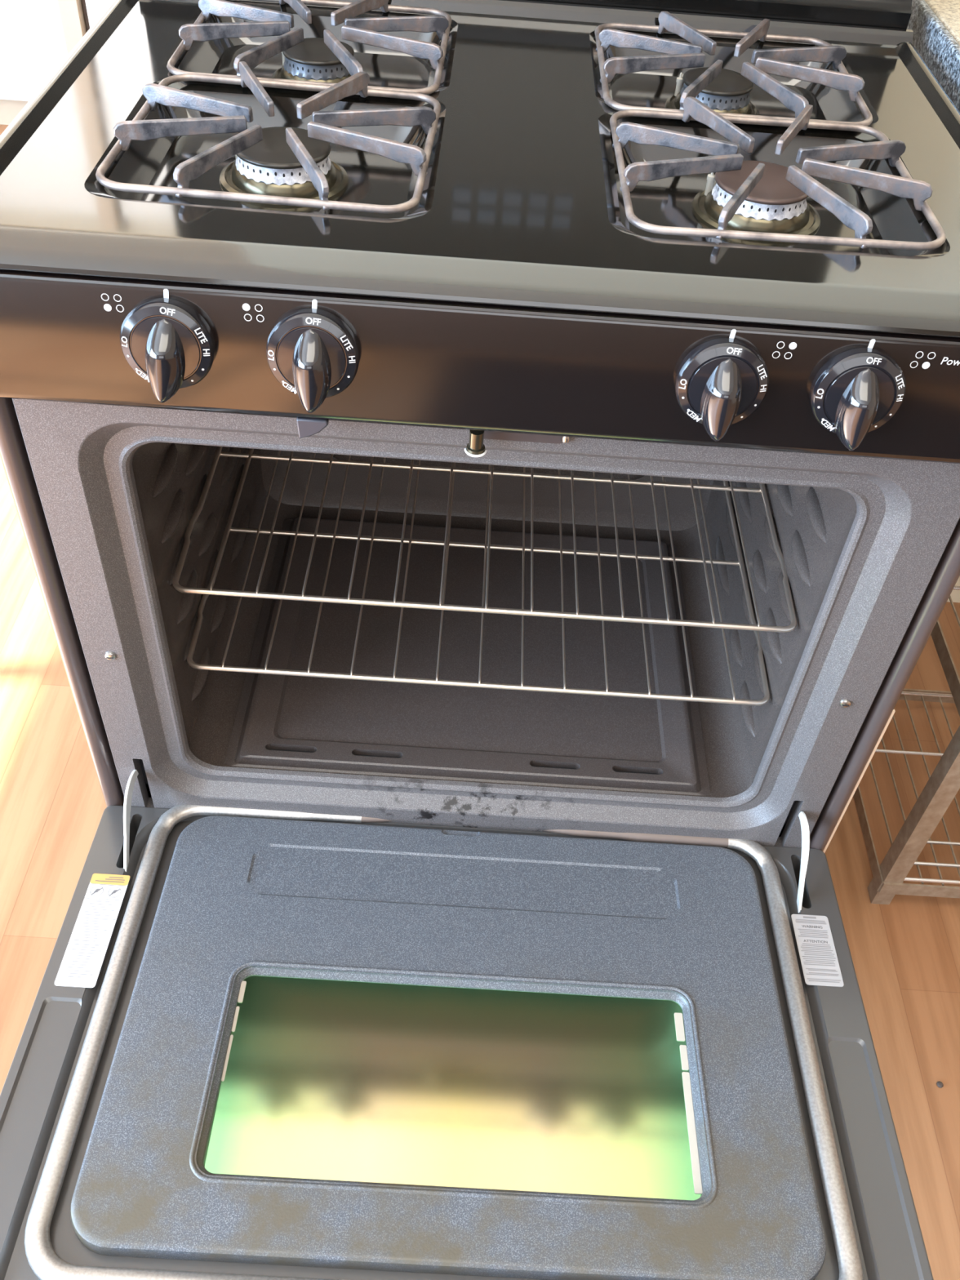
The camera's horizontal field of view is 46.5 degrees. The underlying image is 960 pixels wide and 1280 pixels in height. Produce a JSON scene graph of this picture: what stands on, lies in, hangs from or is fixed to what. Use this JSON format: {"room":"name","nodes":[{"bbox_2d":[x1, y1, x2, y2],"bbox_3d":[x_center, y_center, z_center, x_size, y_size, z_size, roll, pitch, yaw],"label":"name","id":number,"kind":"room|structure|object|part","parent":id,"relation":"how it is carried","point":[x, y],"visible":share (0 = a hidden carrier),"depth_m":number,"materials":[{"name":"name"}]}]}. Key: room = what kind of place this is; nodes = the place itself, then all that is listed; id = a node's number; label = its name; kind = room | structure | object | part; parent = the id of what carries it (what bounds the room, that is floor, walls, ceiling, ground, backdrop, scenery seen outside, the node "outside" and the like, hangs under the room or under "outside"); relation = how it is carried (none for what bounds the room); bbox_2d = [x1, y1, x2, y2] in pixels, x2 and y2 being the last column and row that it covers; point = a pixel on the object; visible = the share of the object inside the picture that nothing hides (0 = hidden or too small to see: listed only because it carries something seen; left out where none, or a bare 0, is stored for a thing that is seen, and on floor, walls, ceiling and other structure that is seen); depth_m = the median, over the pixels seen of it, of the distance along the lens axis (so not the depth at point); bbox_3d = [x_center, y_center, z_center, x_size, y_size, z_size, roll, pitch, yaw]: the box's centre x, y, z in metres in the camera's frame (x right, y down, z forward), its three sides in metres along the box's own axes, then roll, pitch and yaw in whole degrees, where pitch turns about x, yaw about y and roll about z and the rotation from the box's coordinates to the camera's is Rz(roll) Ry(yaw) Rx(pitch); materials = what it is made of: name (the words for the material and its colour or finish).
{"room":"kitchen","nodes":[
{"label":"kitchen","id":0,"kind":"room"},
{"bbox_2d":[0,124,959,1279],"bbox_3d":[-0.240,0.580,1.215,4.600,0.050,5.700,4,46,-1],"label":"floor","id":1,"kind":"structure","parent":0,"point":[905,952],"depth_m":1.47,"materials":[{"name":"brown wood"}]},
{"bbox_2d":[0,0,959,1279],"bbox_3d":[0.009,-0.068,0.956,0.760,1.240,1.081,4,46,-1],"label":"gas range","id":2,"kind":"object","parent":1,"relation":"on","point":[342,979],"depth_m":0.94,"materials":[{"name":"grey metal"}]},
{"bbox_3d":[-0.367,-0.092,1.263,0.017,0.790,0.523,4,46,-1],"label":"panel","id":3,"kind":"part","parent":2,"relation":"part of","materials":[{"name":"grey metal"}]},
{"bbox_2d":[61,900,115,977],"bbox_3d":[-0.362,0.277,1.038,0.029,0.001,0.082,4,41,-1],"label":"print","id":4,"kind":"object","parent":2,"relation":"on","point":[92,900],"depth_m":1.04},
{"bbox_2d":[73,876,127,946],"bbox_3d":[-0.361,0.257,1.062,0.036,0.005,0.077,4,38,-1],"label":"print","id":5,"kind":"object","parent":2,"relation":"on","point":[109,877],"depth_m":1.08},
{"bbox_3d":[-0.348,0.179,1.109,0.006,0.074,0.078,4,41,-1],"label":"hinge arm","id":6,"kind":"part","parent":2,"relation":"part of","materials":[{"name":"silver metal"}]},
{"bbox_3d":[-0.206,-0.194,0.736,0.061,0.061,0.017,4,46,-1],"label":"knob","id":7,"kind":"part","parent":2,"relation":"part of","materials":[{"name":"black plastic"}]},
{"bbox_3d":[-0.149,-0.383,0.837,0.229,0.020,0.217,5,46,0],"label":"burner grate","id":8,"kind":"part","parent":2,"relation":"part of","materials":[{"name":"grey metal"}]},
{"bbox_3d":[-0.151,-0.362,0.864,0.099,0.012,0.099,4,46,-1],"label":"burner","id":9,"kind":"part","parent":2,"relation":"part of","materials":[{"name":"silver metal"}]},
{"bbox_3d":[-0.143,-0.537,0.987,0.229,0.020,0.217,4,46,-1],"label":"burner grate","id":10,"kind":"part","parent":2,"relation":"part of","materials":[{"name":"grey metal"}]},
{"bbox_3d":[-0.145,-0.512,1.012,0.087,0.012,0.087,4,46,-1],"label":"burner","id":11,"kind":"part","parent":2,"relation":"part of","materials":[{"name":"brown"}]},
{"bbox_3d":[-0.110,-0.188,0.738,0.061,0.061,0.017,4,46,-1],"label":"knob","id":12,"kind":"part","parent":2,"relation":"part of","materials":[{"name":"black plastic"}]},
{"bbox_3d":[-0.018,0.339,1.003,0.588,0.016,0.418,4,41,-1],"label":"panel","id":13,"kind":"part","parent":2,"relation":"part of","materials":[{"name":"metal"}]},
{"bbox_3d":[-0.021,0.372,0.991,0.753,0.038,0.499,4,41,-1],"label":"door frame","id":14,"kind":"part","parent":2,"relation":"part of","materials":[{"name":"grey metal"}]},
{"bbox_2d":[466,430,485,454],"bbox_3d":[-0.003,-0.143,0.801,0.014,0.018,0.014,4,46,-1],"label":"switch","id":15,"kind":"object","parent":2,"relation":"attached to","point":[475,439],"depth_m":0.80,"materials":[{"name":"brown metal"}]},
{"bbox_2d":[186,448,769,705],"bbox_3d":[0.006,-0.093,1.236,0.589,0.012,0.391,4,46,-1],"label":"oven rack","id":16,"kind":"object","parent":2,"relation":"in","point":[264,670],"visible":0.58,"depth_m":1.18,"materials":[{"name":"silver metal"}]},
{"bbox_3d":[-0.245,-0.111,1.228,0.002,0.005,0.387,4,46,-1],"label":"rod","id":17,"kind":"part","parent":16,"relation":"part of","materials":[{"name":"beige metal"}]},
{"bbox_3d":[-0.203,-0.108,1.229,0.002,0.005,0.387,4,46,-1],"label":"rod","id":18,"kind":"part","parent":16,"relation":"part of","materials":[{"name":"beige metal"}]},
{"bbox_3d":[-0.162,-0.106,1.230,0.002,0.005,0.387,4,46,-1],"label":"rod","id":19,"kind":"part","parent":16,"relation":"part of","materials":[{"name":"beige metal"}]},
{"bbox_3d":[-0.120,-0.103,1.230,0.002,0.005,0.387,4,46,-1],"label":"rod","id":20,"kind":"part","parent":16,"relation":"part of","materials":[{"name":"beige metal"}]},
{"bbox_3d":[-0.078,-0.100,1.231,0.002,0.005,0.387,4,46,-1],"label":"rod","id":21,"kind":"part","parent":16,"relation":"part of","materials":[{"name":"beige metal"}]},
{"bbox_3d":[-0.036,-0.097,1.232,0.002,0.005,0.387,4,46,-1],"label":"rod","id":22,"kind":"part","parent":16,"relation":"part of","materials":[{"name":"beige metal"}]},
{"bbox_3d":[0.006,-0.095,1.233,0.002,0.005,0.387,4,46,-1],"label":"rod","id":23,"kind":"part","parent":16,"relation":"part of","materials":[{"name":"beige metal"}]},
{"bbox_3d":[0.048,-0.092,1.234,0.002,0.005,0.387,4,46,-1],"label":"rod","id":24,"kind":"part","parent":16,"relation":"part of","materials":[{"name":"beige metal"}]},
{"bbox_3d":[0.090,-0.089,1.234,0.002,0.005,0.387,4,46,-1],"label":"rod","id":25,"kind":"part","parent":16,"relation":"part of","materials":[{"name":"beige metal"}]},
{"bbox_3d":[0.132,-0.086,1.235,0.002,0.005,0.387,4,46,-1],"label":"rod","id":26,"kind":"part","parent":16,"relation":"part of","materials":[{"name":"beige metal"}]},
{"bbox_3d":[0.174,-0.084,1.236,0.002,0.005,0.387,4,46,-1],"label":"rod","id":27,"kind":"part","parent":16,"relation":"part of","materials":[{"name":"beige metal"}]},
{"bbox_3d":[0.216,-0.081,1.237,0.002,0.005,0.387,4,46,-1],"label":"rod","id":28,"kind":"part","parent":16,"relation":"part of","materials":[{"name":"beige metal"}]},
{"bbox_3d":[0.258,-0.078,1.237,0.002,0.005,0.387,4,46,-1],"label":"rod","id":29,"kind":"part","parent":16,"relation":"part of","materials":[{"name":"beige metal"}]},
{"bbox_2d":[0,0,959,337],"bbox_3d":[0.031,-0.403,0.910,0.758,0.060,0.543,4,46,-1],"label":"cooktop","id":30,"kind":"object","parent":2,"relation":"in","point":[519,226],"depth_m":0.82,"materials":[{"name":"black metal"}]},
{"bbox_3d":[0.020,-0.190,0.763,0.757,0.093,0.044,4,46,-1],"label":"control panel","id":31,"kind":"part","parent":2,"relation":"part of","materials":[{"name":"black metal"}]},
{"bbox_2d":[172,446,796,632],"bbox_3d":[0.012,-0.165,1.162,0.589,0.012,0.391,4,46,-1],"label":"oven rack","id":32,"kind":"object","parent":2,"relation":"in","point":[211,591],"visible":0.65,"depth_m":1.08,"materials":[{"name":"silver metal"}]},
{"bbox_3d":[-0.239,-0.183,1.154,0.002,0.005,0.387,4,46,-1],"label":"rod","id":33,"kind":"part","parent":32,"relation":"part of","materials":[{"name":"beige metal"}]},
{"bbox_3d":[-0.197,-0.180,1.155,0.002,0.005,0.387,4,46,-1],"label":"rod","id":34,"kind":"part","parent":32,"relation":"part of","materials":[{"name":"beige metal"}]},
{"bbox_3d":[-0.155,-0.177,1.156,0.002,0.005,0.387,4,46,-1],"label":"rod","id":35,"kind":"part","parent":32,"relation":"part of","materials":[{"name":"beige metal"}]},
{"bbox_3d":[-0.114,-0.175,1.157,0.002,0.005,0.387,4,46,-1],"label":"rod","id":36,"kind":"part","parent":32,"relation":"part of","materials":[{"name":"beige metal"}]},
{"bbox_3d":[-0.072,-0.172,1.157,0.002,0.005,0.387,4,46,-1],"label":"rod","id":37,"kind":"part","parent":32,"relation":"part of","materials":[{"name":"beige metal"}]},
{"bbox_3d":[-0.030,-0.169,1.158,0.002,0.005,0.387,4,46,-1],"label":"rod","id":38,"kind":"part","parent":32,"relation":"part of","materials":[{"name":"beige metal"}]},
{"bbox_3d":[0.012,-0.167,1.159,0.002,0.005,0.387,4,46,-1],"label":"rod","id":39,"kind":"part","parent":32,"relation":"part of","materials":[{"name":"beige metal"}]},
{"bbox_3d":[0.054,-0.164,1.160,0.002,0.005,0.387,4,46,-1],"label":"rod","id":40,"kind":"part","parent":32,"relation":"part of","materials":[{"name":"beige metal"}]},
{"bbox_3d":[0.096,-0.161,1.161,0.002,0.005,0.387,4,46,-1],"label":"rod","id":41,"kind":"part","parent":32,"relation":"part of","materials":[{"name":"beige metal"}]},
{"bbox_3d":[0.138,-0.158,1.161,0.002,0.005,0.387,4,46,-1],"label":"rod","id":42,"kind":"part","parent":32,"relation":"part of","materials":[{"name":"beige metal"}]},
{"bbox_3d":[0.180,-0.155,1.162,0.002,0.005,0.387,4,46,-1],"label":"rod","id":43,"kind":"part","parent":32,"relation":"part of","materials":[{"name":"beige metal"}]},
{"bbox_3d":[0.222,-0.153,1.163,0.002,0.005,0.387,4,46,-1],"label":"rod","id":44,"kind":"part","parent":32,"relation":"part of","materials":[{"name":"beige metal"}]},
{"bbox_3d":[0.264,-0.150,1.164,0.002,0.005,0.387,4,46,-1],"label":"rod","id":45,"kind":"part","parent":32,"relation":"part of","materials":[{"name":"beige metal"}]},
{"bbox_3d":[0.003,0.003,0.992,0.710,0.542,0.032,4,46,-1],"label":"frame","id":46,"kind":"part","parent":2,"relation":"part of","materials":[{"name":"metal"}]},
{"bbox_2d":[132,442,857,797],"bbox_3d":[0.010,-0.152,1.164,0.589,0.436,0.450,4,46,-1],"label":"oven","id":47,"kind":"object","parent":2,"relation":"in","point":[217,729],"depth_m":1.24,"materials":[{"name":"metal"}]},
{"bbox_3d":[0.030,-0.159,0.813,0.058,0.023,0.015,4,46,-1],"label":"latch plate","id":48,"kind":"part","parent":2,"relation":"part of","materials":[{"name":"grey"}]},
{"bbox_3d":[0.213,-0.489,1.018,0.087,0.012,0.087,4,46,-1],"label":"burner","id":49,"kind":"part","parent":2,"relation":"part of","materials":[{"name":"brown"}]},
{"bbox_3d":[0.161,-0.170,0.743,0.061,0.061,0.017,4,46,-1],"label":"knob","id":50,"kind":"part","parent":2,"relation":"part of","materials":[{"name":"black plastic"}]},
{"bbox_3d":[0.220,-0.512,0.993,0.229,0.020,0.217,4,46,-1],"label":"burner grate","id":51,"kind":"part","parent":2,"relation":"part of","materials":[{"name":"grey metal"}]},
{"bbox_3d":[0.216,-0.338,0.872,0.101,0.012,0.101,4,46,-1],"label":"burner","id":52,"kind":"part","parent":2,"relation":"part of","materials":[{"name":"brown"}]},
{"bbox_3d":[0.218,-0.358,0.843,0.229,0.020,0.217,3,46,-2],"label":"burner grate","id":53,"kind":"part","parent":2,"relation":"part of","materials":[{"name":"grey metal"}]},
{"bbox_3d":[0.323,0.223,1.122,0.006,0.074,0.078,4,41,-1],"label":"hinge arm","id":54,"kind":"part","parent":2,"relation":"part of","materials":[{"name":"silver metal"}]},
{"bbox_2d":[801,924,834,958],"bbox_3d":[0.326,0.292,1.085,0.033,0.001,0.036,4,41,-1],"label":"print","id":55,"kind":"object","parent":2,"relation":"on","point":[802,925],"depth_m":1.09},
{"bbox_2d":[795,915,840,982],"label":"print","id":56,"kind":"object","parent":2,"relation":"on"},
{"bbox_3d":[0.251,-0.164,0.744,0.061,0.061,0.017,4,46,-1],"label":"knob","id":57,"kind":"part","parent":2,"relation":"part of","materials":[{"name":"black plastic"}]},
{"bbox_3d":[0.371,-0.044,1.277,0.017,0.790,0.523,4,46,-1],"label":"panel","id":58,"kind":"part","parent":2,"relation":"part of","materials":[{"name":"grey metal"}]},
{"bbox_2d":[853,586,959,904],"bbox_3d":[0.848,0.029,1.373,0.624,0.620,0.346,4,46,-1],"label":"shelf unit","id":59,"kind":"object","parent":1,"relation":"on","point":[942,786],"visible":0.56,"depth_m":1.42,"materials":[{"name":"wood"}]},
{"bbox_3d":[0.521,0.197,1.560,0.002,0.022,0.340,4,46,-1],"label":"shelf rail","id":60,"kind":"part","parent":59,"relation":"part of","materials":[{"name":"wood"}]},
{"bbox_3d":[0.545,0.123,1.257,0.024,0.620,0.024,4,46,-1],"label":"leg","id":61,"kind":"part","parent":59,"relation":"part of","materials":[{"name":"wood"}]},
{"bbox_3d":[0.826,0.339,1.446,0.620,0.022,0.003,4,46,-1],"label":"shelf rail","id":62,"kind":"part","parent":59,"relation":"part of","materials":[{"name":"wood"}]},
{"bbox_3d":[0.838,0.095,1.686,0.620,0.022,0.003,4,46,-1],"label":"shelf rail","id":63,"kind":"part","parent":59,"relation":"part of","materials":[{"name":"wood"}]},
{"bbox_3d":[0.540,-0.023,1.335,0.002,0.022,0.340,4,46,-1],"label":"shelf rail","id":64,"kind":"part","parent":59,"relation":"part of","materials":[{"name":"wood"}]},
{"bbox_2d":[936,1081,943,1088],"bbox_3d":[0.536,0.518,1.302,0.008,0.004,0.008,4,46,-1],"label":"crumb","id":65,"kind":"object","parent":1,"relation":"on","point":[940,1084],"visible":1,"depth_m":1.30,"materials":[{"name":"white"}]},
{"bbox_3d":[1.608,-0.153,1.427,0.760,0.888,0.464,4,46,-1],"label":"base cabinet","id":66,"kind":"object","parent":1,"relation":"on","visible":0},
{"bbox_2d":[906,0,959,111],"bbox_3d":[1.226,-0.513,1.092,1.582,0.040,0.445,4,46,-1],"label":"countertop","id":67,"kind":"structure","parent":66,"relation":"on","point":[935,24],"depth_m":1.08,"materials":[{"name":"grey stone"}]},
{"bbox_2d":[946,575,959,602],"bbox_3d":[0.874,-0.959,1.065,2.385,2.442,0.120,4,46,-1],"label":"wall","id":68,"kind":"structure","parent":0,"point":[955,594],"depth_m":1.88,"materials":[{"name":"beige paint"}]},
{"bbox_3d":[-1.223,-2.291,2.193,2.100,2.442,0.100,4,46,-1],"label":"wall","id":69,"kind":"structure","parent":0,"visible":0},
{"bbox_2d":[0,99,28,124],"bbox_3d":[-1.475,-1.433,2.997,0.840,0.067,0.013,4,46,-1],"label":"baseboard","id":70,"kind":"structure","parent":69,"relation":"attached to","point":[10,109],"depth_m":2.99,"materials":[{"name":"beige paint"}]},
{"bbox_2d":[0,0,67,101],"bbox_3d":[-1.415,-2.134,2.248,0.840,1.962,0.040,4,46,-1],"label":"door","id":71,"kind":"structure","parent":69,"relation":"in","point":[33,45],"depth_m":2.84,"materials":[{"name":"white paint"}]},
{"bbox_2d":[57,0,87,54],"bbox_3d":[-0.972,-2.089,2.262,0.046,2.092,0.065,4,46,-1],"label":"trim","id":72,"kind":"structure","parent":69,"relation":"attached to","point":[72,12],"depth_m":2.78,"materials":[{"name":"beige paint"}]},
{"bbox_2d":[81,0,89,31],"bbox_3d":[-0.939,-2.098,2.273,0.012,2.092,0.035,4,46,-1],"label":"trim","id":73,"kind":"structure","parent":69,"relation":"attached to","point":[82,1],"depth_m":2.80,"materials":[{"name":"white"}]},
{"bbox_2d":[84,0,113,28],"bbox_3d":[-0.721,-2.055,2.284,0.423,2.042,0.045,4,46,-1],"label":"door","id":74,"kind":"structure","parent":69,"relation":"in","point":[95,8],"depth_m":2.77,"materials":[{"name":"white paint"}]}
]}

